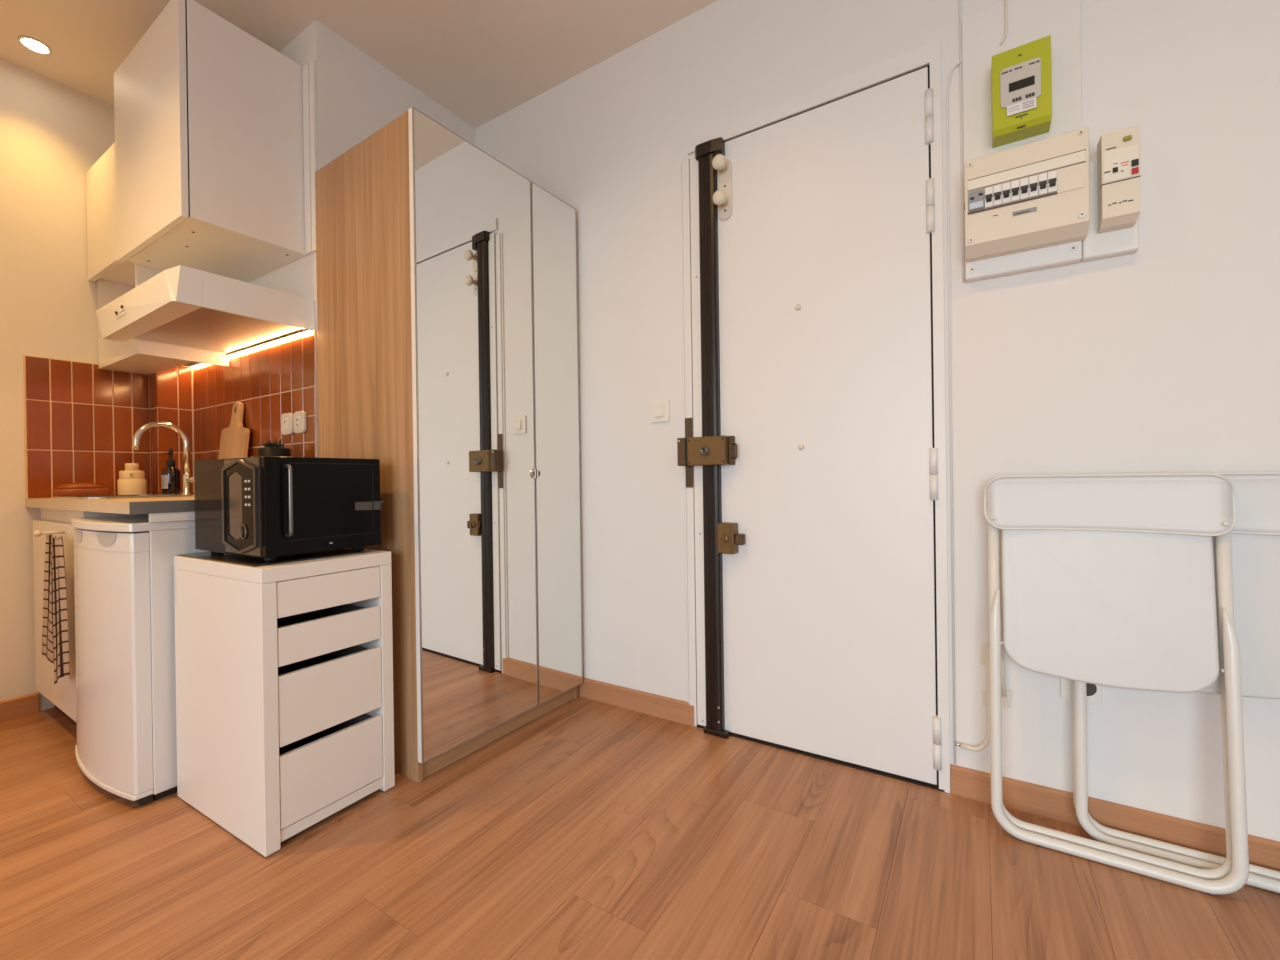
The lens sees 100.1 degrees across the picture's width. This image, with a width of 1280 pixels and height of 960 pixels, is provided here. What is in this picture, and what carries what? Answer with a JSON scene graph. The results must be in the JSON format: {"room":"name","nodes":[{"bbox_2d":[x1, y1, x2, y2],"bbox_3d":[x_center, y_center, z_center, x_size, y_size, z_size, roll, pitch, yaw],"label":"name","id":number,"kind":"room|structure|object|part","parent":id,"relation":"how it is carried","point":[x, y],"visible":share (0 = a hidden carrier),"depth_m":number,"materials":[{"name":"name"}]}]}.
{"room":"studio apartment","nodes":[
{"label":"studio apartment","id":0,"kind":"room"},
{"bbox_2d":[0,58,189,710],"bbox_3d":[-3.210,-0.345,1.008,0.110,2.615,3.775,-1,0,32],"label":"wall","id":1,"kind":"structure","parent":0,"point":[65,419],"depth_m":2.18,"materials":[{"name":"paint"}]},
{"bbox_2d":[0,692,38,721],"bbox_3d":[-2.736,0.896,1.636,0.012,0.078,1.217,-1,0,32],"label":"baseboard","id":2,"kind":"structure","parent":1,"relation":"attached to","point":[28,704],"depth_m":2.10,"materials":[{"name":"brown wood"}]},
{"bbox_2d":[190,32,318,494],"bbox_3d":[-1.681,-0.369,2.321,1.291,2.615,0.122,-1,0,32],"label":"wall","id":3,"kind":"structure","parent":0,"point":[273,381],"depth_m":2.13,"materials":[{"name":"paint"}]},
{"bbox_2d":[86,142,228,374],"bbox_3d":[-2.057,-0.896,2.288,0.494,0.830,0.322,-1,0,32],"label":"upper cabinet","id":4,"kind":"object","parent":3,"relation":"attached to","point":[114,278],"visible":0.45,"depth_m":2.20,"materials":[{"name":"white laminate"}]},
{"bbox_3d":[-2.140,-1.081,2.161,0.493,0.457,0.022,-1,0,32],"label":"door","id":5,"kind":"part","parent":4,"relation":"part of","materials":[{"name":"white paint"}]},
{"bbox_3d":[-2.281,-0.893,2.370,0.016,0.830,0.166,-1,0,32],"label":"panel","id":6,"kind":"part","parent":4,"relation":"part of","materials":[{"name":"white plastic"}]},
{"bbox_2d":[100,349,189,373],"bbox_3d":[-2.076,-0.491,2.245,0.455,0.020,0.166,-1,0,32],"label":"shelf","id":7,"kind":"object","parent":4,"relation":"attached to","point":[139,361],"depth_m":2.18,"materials":[{"name":"white wood"}]},
{"bbox_3d":[-1.848,-0.899,2.172,0.016,0.830,0.294,-1,0,32],"label":"panel","id":8,"kind":"part","parent":4,"relation":"part of","materials":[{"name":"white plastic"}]},
{"bbox_2d":[149,366,194,493],"bbox_3d":[-2.154,0.199,2.490,0.098,1.452,0.153,-1,0,32],"label":"backsplash","id":9,"kind":"structure","parent":3,"relation":"attached to","point":[170,390],"depth_m":2.44,"materials":[{"name":"tile"}]},
{"bbox_2d":[96,265,314,353],"bbox_3d":[-1.631,-0.593,1.996,0.797,0.112,0.411,-1,0,32],"label":"extractor hood","id":10,"kind":"object","parent":3,"relation":"attached to","point":[181,306],"visible":0.98,"depth_m":1.84,"materials":[{"name":"metal"}]},
{"bbox_3d":[-1.819,-0.592,1.880,0.115,0.038,0.004,-1,0,32],"label":"control plate","id":11,"kind":"part","parent":10,"relation":"part of","materials":[{"name":"ceramic"}]},
{"bbox_3d":[-1.558,-0.545,1.984,0.639,0.009,0.315,-1,0,32],"label":"filter panel","id":12,"kind":"part","parent":10,"relation":"part of","materials":[{"name":"white metal"}]},
{"bbox_2d":[114,0,316,282],"bbox_3d":[-1.559,-1.167,1.967,0.693,0.695,0.373,-1,0,32],"label":"upper cabinet","id":13,"kind":"object","parent":3,"relation":"attached to","point":[216,127],"visible":0.98,"depth_m":1.82,"materials":[{"name":"white laminate"}]},
{"bbox_3d":[-1.839,-1.166,2.158,0.016,0.691,0.350,-1,0,32],"label":"panel","id":14,"kind":"part","parent":13,"relation":"part of","materials":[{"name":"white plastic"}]},
{"bbox_3d":[-1.684,-1.165,1.836,0.619,0.695,0.019,-1,0,32],"label":"door","id":15,"kind":"part","parent":13,"relation":"part of","materials":[{"name":"white paint"}]},
{"bbox_3d":[-1.579,-0.832,1.997,0.587,0.016,0.350,-1,0,32],"label":"panel","id":16,"kind":"part","parent":13,"relation":"part of","materials":[{"name":"white plastic"}]},
{"bbox_3d":[-1.329,-1.172,1.835,0.016,0.691,0.350,-1,0,32],"label":"panel","id":17,"kind":"part","parent":13,"relation":"part of","materials":[{"name":"white plastic"}]},
{"bbox_2d":[190,329,312,368],"bbox_3d":[-1.635,-0.528,2.212,1.078,0.012,0.012,-1,0,32],"label":"led strip","id":18,"kind":"object","parent":3,"relation":"attached to","point":[309,331],"visible":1,"depth_m":2.10,"materials":[{"name":"white plastic"}]},
{"bbox_2d":[281,413,293,434],"bbox_3d":[-1.328,-0.211,2.019,0.078,0.080,0.015,-1,0,32],"label":"wall socket","id":19,"kind":"object","parent":3,"relation":"attached to","point":[287,425],"visible":0.94,"depth_m":2.01,"materials":[{"name":"beige plastic"}]},
{"bbox_2d":[293,411,306,433],"bbox_3d":[-1.251,-0.212,1.970,0.074,0.080,0.015,-1,0,32],"label":"wall socket","id":20,"kind":"object","parent":3,"relation":"attached to","point":[299,418],"visible":1,"depth_m":1.96,"materials":[{"name":"beige plastic"}]},
{"bbox_2d":[295,416,299,427],"bbox_3d":[-1.254,-0.212,1.966,0.030,0.044,0.002,-1,0,32],"label":"socket","id":21,"kind":"object","parent":20,"relation":"attached to","point":[297,418],"depth_m":1.96,"materials":[{"name":"beige plastic"}]},
{"bbox_2d":[0,0,716,128],"bbox_3d":[-0.773,-1.714,-0.060,5.400,0.100,4.600,-1,0,32],"label":"ceiling","id":22,"kind":"structure","parent":0,"point":[479,60],"depth_m":2.00,"materials":[{"name":"paint"}]},
{"bbox_2d":[17,35,51,54],"bbox_3d":[-2.290,-1.644,2.030,0.088,0.006,0.088,-1,0,32],"label":"recessed light","id":23,"kind":"object","parent":22,"relation":"in","point":[35,45],"visible":1,"depth_m":2.03,"materials":[{"name":"white glass"}]},
{"bbox_2d":[302,20,474,329],"bbox_3d":[-1.002,-0.379,2.274,0.100,2.615,0.725,-1,0,32],"label":"wall","id":24,"kind":"structure","parent":0,"point":[357,96],"depth_m":2.04,"materials":[{"name":"paint"}]},
{"bbox_2d":[0,696,1279,959],"bbox_3d":[-0.692,0.950,-0.009,5.426,0.080,6.784,-1,0,32],"label":"floor","id":25,"kind":"structure","parent":0,"point":[589,829],"depth_m":1.24,"materials":[{"name":"brown"}]},
{"bbox_2d":[33,508,143,725],"bbox_3d":[-2.050,0.513,2.147,0.634,0.820,0.556,-1,0,32],"label":"base cabinet","id":26,"kind":"object","parent":25,"relation":"on","point":[56,522],"visible":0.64,"depth_m":1.96,"materials":[{"name":"white laminate"}]},
{"bbox_3d":[-2.052,0.183,1.828,0.022,0.021,0.020,-1,0,32],"label":"peg knob","id":27,"kind":"part","parent":26,"relation":"part of","materials":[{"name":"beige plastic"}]},
{"bbox_3d":[-2.145,0.492,1.975,0.607,0.672,0.018,-1,0,32],"label":"door","id":28,"kind":"part","parent":26,"relation":"part of","materials":[{"name":"white paint"}]},
{"bbox_2d":[42,534,69,684],"bbox_3d":[-1.972,0.435,1.808,0.267,0.501,0.020,-1,0,32],"label":"tea towel","id":29,"kind":"object","parent":26,"relation":"hanging from","point":[55,637],"visible":1,"depth_m":1.78,"materials":[{"name":"fabric"}]},
{"bbox_3d":[-2.143,0.132,1.994,0.588,0.054,0.016,-1,0,32],"label":"rail","id":30,"kind":"part","parent":26,"relation":"part of","materials":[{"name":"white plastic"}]},
{"bbox_3d":[-1.764,0.500,2.020,0.016,0.801,0.465,-1,0,32],"label":"panel","id":31,"kind":"part","parent":26,"relation":"part of","materials":[{"name":"white plastic"}]},
{"bbox_2d":[25,494,221,521],"bbox_3d":[-1.783,0.094,2.017,1.234,0.060,0.512,-1,0,32],"label":"countertop","id":32,"kind":"structure","parent":26,"relation":"on","point":[196,506],"depth_m":1.60,"materials":[{"name":"beige laminate"}]},
{"bbox_2d":[53,483,110,496],"bbox_3d":[-2.286,0.041,2.200,0.100,0.058,0.165,-1,0,32],"label":"oval dish","id":33,"kind":"object","parent":32,"relation":"on","point":[73,489],"visible":0.83,"depth_m":2.17,"materials":[{"name":"orange ceramic"}]},
{"bbox_3d":[-2.289,0.024,2.196,0.086,0.023,0.132,-1,0,32],"label":"dish lid","id":34,"kind":"part","parent":33,"relation":"part of","materials":[{"name":"orange ceramic"}]},
{"bbox_3d":[-2.285,0.053,2.200,0.100,0.036,0.165,-1,0,32],"label":"dish","id":35,"kind":"part","parent":33,"relation":"part of","materials":[{"name":"orange ceramic"}]},
{"bbox_2d":[53,494,191,498],"bbox_3d":[-2.000,0.140,2.079,0.440,0.160,0.320,-1,0,32],"label":"sink","id":36,"kind":"object","parent":32,"relation":"in","point":[140,495],"visible":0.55,"depth_m":2.01,"materials":[{"name":"metal"}]},
{"bbox_2d":[117,463,146,494],"bbox_3d":[-2.191,-0.001,2.313,0.091,0.140,0.090,-1,0,32],"label":"jar","id":37,"kind":"object","parent":32,"relation":"on","point":[131,481],"visible":0.91,"depth_m":2.29,"materials":[{"name":"beige ceramic"}]},
{"bbox_3d":[-2.192,-0.056,2.313,0.044,0.032,0.044,-1,0,32],"label":"lid","id":38,"kind":"part","parent":37,"relation":"part of","materials":[{"name":"beige ceramic"}]},
{"bbox_2d":[131,421,197,494],"bbox_3d":[-1.936,-0.088,2.191,0.098,0.307,0.197,-1,0,32],"label":"faucet","id":39,"kind":"object","parent":32,"relation":"on","point":[187,479],"visible":0.98,"depth_m":2.25,"materials":[{"name":"silver metal"}]},
{"bbox_3d":[-1.962,-0.132,2.201,0.023,0.218,0.187,-1,0,32],"label":"spout","id":40,"kind":"part","parent":39,"relation":"part of","materials":[{"name":"silver metal"}]},
{"bbox_3d":[-1.879,-0.002,2.249,0.064,0.023,0.021,-1,0,29],"label":"lever","id":41,"kind":"part","parent":39,"relation":"part of","materials":[{"name":"silver metal"}]},
{"bbox_2d":[161,448,180,493],"bbox_3d":[-2.004,-0.035,2.292,0.062,0.204,0.062,-1,0,32],"label":"soap bottle","id":42,"kind":"object","parent":32,"relation":"on","point":[170,476],"visible":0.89,"depth_m":2.27,"materials":[{"name":"glass"}]},
{"bbox_2d":[214,402,249,493],"bbox_3d":[-1.680,-0.130,2.215,0.235,0.388,0.054,-1,0,32],"label":"chopping board","id":43,"kind":"object","parent":32,"relation":"on","point":[234,442],"visible":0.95,"depth_m":2.21,"materials":[{"name":"brown wood"}]},
{"bbox_2d":[257,439,290,456],"bbox_3d":[-1.312,-0.045,1.926,0.100,0.206,0.100,-1,0,32],"label":"potted plant","id":44,"kind":"object","parent":32,"relation":"on","point":[274,449],"visible":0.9,"depth_m":1.90,"materials":[{"name":"green plant"}]},
{"bbox_3d":[-1.312,-0.028,1.926,0.100,0.172,0.100,-1,0,32],"label":"pot","id":45,"kind":"part","parent":44,"relation":"part of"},
{"bbox_2d":[71,514,224,805],"bbox_3d":[-1.523,0.519,1.830,0.579,0.796,0.529,-1,0,32],"label":"fridge","id":46,"kind":"object","parent":25,"relation":"on","point":[126,745],"visible":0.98,"depth_m":1.53,"materials":[{"name":"metal"}]},
{"bbox_3d":[-1.644,0.515,1.642,0.571,0.728,0.069,-1,0,32],"label":"door","id":47,"kind":"part","parent":46,"relation":"part of","materials":[{"name":"metal"}]},
{"bbox_3d":[-1.640,0.886,1.641,0.572,0.012,0.074,-1,0,32],"label":"trim","id":48,"kind":"part","parent":46,"relation":"part of","materials":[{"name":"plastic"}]},
{"bbox_3d":[-1.534,0.134,1.821,0.579,0.024,0.509,-1,0,32],"label":"lid","id":49,"kind":"part","parent":46,"relation":"part of","materials":[{"name":"plastic"}]},
{"bbox_2d":[174,548,394,856],"bbox_3d":[-1.033,0.561,1.563,0.505,0.692,0.344,-1,0,31],"label":"drawer unit","id":50,"kind":"object","parent":25,"relation":"on","point":[285,704],"visible":0.98,"depth_m":1.41,"materials":[{"name":"white laminate"}]},
{"bbox_3d":[-1.112,0.581,1.430,0.505,0.656,0.034,-1,0,31],"label":"panel","id":51,"kind":"part","parent":50,"relation":"part of","materials":[{"name":"white plastic"}]},
{"bbox_2d":[178,549,363,566],"bbox_3d":[-1.065,0.213,1.555,0.450,0.004,0.298,-1,0,32],"label":"cabinet top","id":52,"kind":"object","parent":50,"relation":"attached to","point":[220,557],"visible":0.61,"depth_m":1.47,"materials":[{"name":"white wood"}]},
{"bbox_2d":[194,456,383,561],"bbox_3d":[-1.015,0.076,1.569,0.462,0.270,0.337,-1,0,32],"label":"microwave","id":53,"kind":"object","parent":52,"relation":"on","point":[273,507],"visible":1,"depth_m":1.42,"materials":[{"name":"black plastic"}]},
{"bbox_3d":[-1.037,0.069,1.389,0.193,0.242,0.008,-1,0,32],"label":"octagonal frame","id":54,"kind":"part","parent":53,"relation":"part of","materials":[{"name":"metal"}]},
{"bbox_3d":[-1.034,0.068,1.393,0.200,0.246,0.002,-1,0,32],"label":"glass","id":55,"kind":"part","parent":53,"relation":"part of","materials":[{"name":"black glass"}]},
{"bbox_3d":[-0.891,0.052,1.360,0.029,0.185,0.010,-1,0,32],"label":"handle","id":56,"kind":"part","parent":53,"relation":"part of","materials":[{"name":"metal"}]},
{"bbox_3d":[-0.856,0.066,1.462,0.022,0.253,0.303,-1,0,32],"label":"oven door","id":57,"kind":"part","parent":53,"relation":"part of","materials":[{"name":"black glass"}]},
{"bbox_3d":[-1.037,0.233,1.563,0.505,0.036,0.344,-1,0,31],"label":"panel","id":58,"kind":"part","parent":50,"relation":"part of","materials":[{"name":"white plastic"}]},
{"bbox_3d":[-0.828,0.295,1.439,0.016,0.089,0.272,-1,0,31],"label":"drawer","id":59,"kind":"part","parent":50,"relation":"part of","materials":[{"name":"white plastic"}]},
{"bbox_3d":[-0.826,0.412,1.439,0.016,0.094,0.272,-1,0,31],"label":"drawer","id":60,"kind":"part","parent":50,"relation":"part of","materials":[{"name":"white plastic"}]},
{"bbox_3d":[-0.824,0.571,1.440,0.016,0.173,0.272,-1,0,31],"label":"drawer","id":61,"kind":"part","parent":50,"relation":"part of","materials":[{"name":"white plastic"}]},
{"bbox_3d":[-0.821,0.771,1.440,0.016,0.177,0.272,-1,0,31],"label":"drawer","id":62,"kind":"part","parent":50,"relation":"part of","materials":[{"name":"white plastic"}]},
{"bbox_3d":[-0.822,0.876,1.441,0.016,0.028,0.275,-1,0,31],"label":"rail","id":63,"kind":"part","parent":50,"relation":"part of","materials":[{"name":"white plastic"}]},
{"bbox_3d":[-0.953,0.578,1.697,0.505,0.656,0.034,-1,0,31],"label":"panel","id":64,"kind":"part","parent":50,"relation":"part of","materials":[{"name":"white plastic"}]},
{"bbox_2d":[315,106,582,782],"bbox_3d":[-0.694,-0.100,2.056,0.594,2.010,0.738,-1,0,34],"label":"wardrobe","id":65,"kind":"object","parent":25,"relation":"on","point":[446,275],"visible":0.96,"depth_m":1.77,"materials":[{"name":"brown wood"}]},
{"bbox_3d":[-0.906,-0.095,1.764,0.560,2.008,0.018,-1,0,34],"label":"panel","id":66,"kind":"part","parent":65,"relation":"part of","materials":[{"name":"brown wood"}]},
{"bbox_3d":[-0.536,-0.134,1.795,0.020,1.946,0.481,-1,0,34],"label":"mirror door","id":67,"kind":"part","parent":65,"relation":"part of","materials":[{"name":"white plastic"}]},
{"bbox_3d":[-0.526,-0.134,1.788,0.004,1.946,0.481,-1,0,34],"label":"edge frame","id":68,"kind":"part","parent":65,"relation":"part of","materials":[{"name":"silver metal"}]},
{"bbox_2d":[414,109,536,760],"bbox_3d":[-0.526,-0.134,1.789,0.003,1.937,0.472,-1,0,34],"label":"mirror","id":69,"kind":"object","parent":65,"relation":"attached to","point":[475,416],"depth_m":1.75,"materials":[{"name":"clear glass"}]},
{"bbox_3d":[-0.330,-0.137,2.104,0.020,1.946,0.253,-1,0,34],"label":"mirror door","id":70,"kind":"part","parent":65,"relation":"part of","materials":[{"name":"white plastic"}]},
{"bbox_2d":[532,183,581,702],"bbox_3d":[-0.320,-0.137,2.097,0.003,1.937,0.244,-1,0,34],"label":"mirror","id":71,"kind":"object","parent":65,"relation":"attached to","point":[555,378],"depth_m":2.08,"materials":[{"name":"clear glass"}]},
{"bbox_3d":[-0.320,-0.137,2.097,0.004,1.946,0.253,-1,0,34],"label":"edge frame","id":72,"kind":"part","parent":65,"relation":"part of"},
{"bbox_3d":[-0.506,-0.102,2.363,0.560,2.008,0.018,-1,0,34],"label":"panel","id":73,"kind":"part","parent":65,"relation":"part of","materials":[{"name":"brown wood"}]},
{"bbox_2d":[984,473,1248,895],"bbox_3d":[1.089,0.434,1.263,0.462,0.895,0.105,-1,0,32],"label":"folding chair","id":74,"kind":"object","parent":25,"relation":"on","point":[1108,579],"visible":1,"depth_m":1.25,"materials":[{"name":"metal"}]},
{"bbox_3d":[1.097,0.056,1.284,0.460,0.135,0.027,-1,0,32],"label":"backrest","id":75,"kind":"part","parent":74,"relation":"part of","materials":[{"name":"plastic"}]},
{"bbox_3d":[1.096,0.291,1.278,0.387,0.382,0.060,-1,0,32],"label":"seat","id":76,"kind":"part","parent":74,"relation":"part of","materials":[{"name":"plastic"}]},
{"bbox_2d":[1072,472,1279,892],"bbox_3d":[1.268,0.432,1.219,0.462,0.895,0.068,-1,0,32],"label":"folding chair","id":77,"kind":"object","parent":25,"relation":"on","point":[1255,535],"visible":0.25,"depth_m":1.18,"materials":[{"name":"metal"}]},
{"bbox_3d":[1.276,0.439,1.232,0.448,0.869,0.038,-1,0,32],"label":"frame","id":78,"kind":"part","parent":77,"relation":"part of","materials":[{"name":"metal"}]},
{"bbox_3d":[1.262,0.576,1.206,0.448,0.604,0.037,-1,0,32],"label":"frame","id":79,"kind":"part","parent":77,"relation":"part of","materials":[{"name":"metal"}]},
{"bbox_3d":[1.272,0.289,1.228,0.387,0.382,0.044,-1,0,32],"label":"seat","id":80,"kind":"part","parent":77,"relation":"part of","materials":[{"name":"plastic"}]},
{"bbox_3d":[1.268,0.054,1.227,0.460,0.135,0.023,-1,0,32],"label":"backrest","id":81,"kind":"part","parent":77,"relation":"part of","materials":[{"name":"plastic"}]},
{"bbox_2d":[475,0,1279,841],"bbox_3d":[0.953,-0.404,1.525,4.205,2.615,0.100,-1,0,32],"label":"wall","id":82,"kind":"structure","parent":0,"point":[1163,356],"depth_m":1.44,"materials":[{"name":"paint"}]},
{"bbox_2d":[578,677,693,725],"bbox_3d":[-0.277,0.860,2.249,1.125,0.078,0.012,-1,0,32],"label":"baseboard","id":83,"kind":"structure","parent":82,"relation":"attached to","point":[680,711],"depth_m":2.07,"materials":[{"name":"brown wood"}]},
{"bbox_2d":[650,400,669,422],"bbox_3d":[0.073,-0.258,2.014,0.081,0.081,0.016,-1,0,32],"label":"light switch","id":84,"kind":"object","parent":82,"relation":"attached to","point":[659,410],"visible":1,"depth_m":2.01,"materials":[{"name":"plastic"}]},
{"bbox_2d":[677,39,949,792],"bbox_3d":[0.493,-0.173,1.710,0.834,2.125,0.082,-1,0,32],"label":"door","id":85,"kind":"structure","parent":82,"relation":"in","point":[811,452],"depth_m":1.70,"materials":[{"name":"paint"}]},
{"bbox_3d":[0.177,-0.099,1.944,0.030,0.252,0.003,-1,0,32],"label":"keeper plate","id":86,"kind":"part","parent":85,"relation":"part of","materials":[{"name":"gold metal"}]},
{"bbox_3d":[0.213,-0.143,1.927,0.040,2.048,0.016,-1,0,32],"label":"strike rail","id":87,"kind":"part","parent":85,"relation":"part of","materials":[{"name":"metal"}]},
{"bbox_2d":[712,154,731,219],"bbox_3d":[0.279,-1.008,1.837,0.052,0.210,0.066,-1,0,32],"label":"coat hook","id":88,"kind":"object","parent":85,"relation":"attached to","point":[722,197],"visible":1,"depth_m":1.85,"materials":[{"name":"beige plastic"}]},
{"bbox_3d":[0.276,-1.080,1.834,0.050,0.050,0.059,-1,0,32],"label":"knob","id":89,"kind":"part","parent":88,"relation":"part of","materials":[{"name":"beige plastic"}]},
{"bbox_3d":[0.277,-0.960,1.834,0.050,0.050,0.059,-1,0,32],"label":"knob","id":90,"kind":"part","parent":88,"relation":"part of","materials":[{"name":"beige plastic"}]},
{"bbox_3d":[0.294,-1.008,1.862,0.052,0.210,0.006,-1,0,32],"label":"hook plate","id":91,"kind":"part","parent":88,"relation":"part of","materials":[{"name":"beige plastic"}]},
{"bbox_3d":[0.317,-0.102,1.845,0.014,0.099,0.027,-1,0,32],"label":"lock plate","id":92,"kind":"part","parent":85,"relation":"part of","materials":[{"name":"gold metal"}]},
{"bbox_3d":[0.322,-0.099,1.828,0.022,0.056,0.007,-1,0,32],"label":"lock pull","id":93,"kind":"part","parent":85,"relation":"part of","materials":[{"name":"gold metal"}]},
{"bbox_2d":[946,61,960,763],"bbox_3d":[0.889,-0.181,1.502,0.040,1.965,0.007,-1,0,40],"label":"cable","id":94,"kind":"object","parent":82,"relation":"attached to","point":[959,62],"visible":1,"depth_m":1.51,"materials":[{"name":"paint"}]},
{"bbox_2d":[959,0,964,281],"bbox_3d":[0.893,-1.121,1.491,0.007,1.140,0.007,-1,0,32],"label":"cable","id":95,"kind":"object","parent":82,"relation":"attached to","point":[960,1],"visible":1,"depth_m":1.49,"materials":[{"name":"paint"}]},
{"bbox_2d":[954,642,1012,751],"bbox_3d":[0.939,0.594,1.471,0.140,0.311,0.021,-1,0,32],"label":"cable","id":96,"kind":"object","parent":82,"relation":"attached to","point":[1006,695],"visible":0.59,"depth_m":1.46,"materials":[{"name":"cream plastic"},{"name":"metal"}]},
{"bbox_2d":[962,0,1081,170],"bbox_3d":[1.001,-1.047,1.416,0.255,0.460,0.020,-1,0,32],"label":"board","id":97,"kind":"object","parent":82,"relation":"attached to","point":[983,29],"visible":0.45,"depth_m":1.41,"materials":[{"name":"paint"}]},
{"bbox_2d":[999,0,1007,44],"bbox_3d":[0.961,-1.424,1.422,0.020,0.535,0.008,-1,0,44],"label":"cable","id":98,"kind":"object","parent":97,"relation":"attached to","point":[1005,1],"visible":1,"depth_m":1.42,"materials":[{"name":"beige plastic"}]},
{"bbox_2d":[991,35,1051,147],"bbox_3d":[0.978,-0.995,1.379,0.122,0.209,0.068,-1,0,32],"label":"meter","id":99,"kind":"object","parent":97,"relation":"attached to","point":[1021,75],"visible":1,"depth_m":1.36,"materials":[{"name":"plastic"}]},
{"bbox_2d":[1009,100,1033,111],"bbox_3d":[0.960,-0.941,1.351,0.052,0.014,0.001,-1,0,32],"label":"print","id":100,"kind":"object","parent":99,"relation":"attached to","point":[1014,105],"depth_m":1.35,"materials":[{"name":"grey paper"}]},
{"bbox_2d":[964,127,1089,261],"bbox_3d":[0.976,-0.732,1.366,0.257,0.274,0.088,-1,0,29],"label":"box","id":101,"kind":"object","parent":97,"relation":"attached to","point":[1033,195],"visible":1,"depth_m":1.34,"materials":[{"name":"beige plastic"}]},
{"bbox_2d":[969,188,983,211],"bbox_3d":[0.874,-0.726,1.393,0.034,0.050,0.007,-1,0,32],"label":"switch","id":102,"kind":"object","parent":101,"relation":"attached to","point":[976,195],"depth_m":1.39,"materials":[{"name":"white plastic"}]},
{"bbox_3d":[0.962,-0.672,1.342,0.049,0.011,0.002,-1,0,32],"label":"name plate","id":103,"kind":"part","parent":101,"relation":"part of","materials":[{"name":"grey plastic"}]},
{"bbox_2d":[964,160,1138,281],"bbox_3d":[1.045,-0.683,1.384,0.355,0.267,0.033,-1,0,32],"label":"board","id":104,"kind":"object","parent":82,"relation":"attached to","point":[1095,246],"visible":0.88,"depth_m":1.35,"materials":[{"name":"white plastic"}]},
{"bbox_2d":[1097,124,1140,233],"bbox_3d":[1.136,-0.714,1.274,0.069,0.217,0.062,-1,0,32],"label":"main breaker","id":105,"kind":"object","parent":104,"relation":"attached to","point":[1118,151],"visible":1,"depth_m":1.26,"materials":[{"name":"beige plastic"}]},
{"bbox_3d":[1.122,-0.739,1.252,0.062,0.070,0.001,-1,0,32],"label":"white panel","id":106,"kind":"part","parent":105,"relation":"part of","materials":[{"name":"beige plastic"}]},
{"bbox_2d":[1060,678,1101,704],"bbox_3d":[1.120,0.522,1.364,0.082,0.082,0.009,-1,0,32],"label":"wall outlet","id":107,"kind":"object","parent":82,"relation":"attached to","point":[1094,692],"visible":0.47,"depth_m":1.35,"materials":[{"name":"plastic"}]},
{"bbox_2d":[950,764,1279,870],"bbox_3d":[1.756,0.834,0.963,2.075,0.078,0.012,-1,0,32],"label":"baseboard","id":108,"kind":"structure","parent":82,"relation":"attached to","point":[1053,804],"depth_m":1.33,"materials":[{"name":"brown wood"}]}
]}

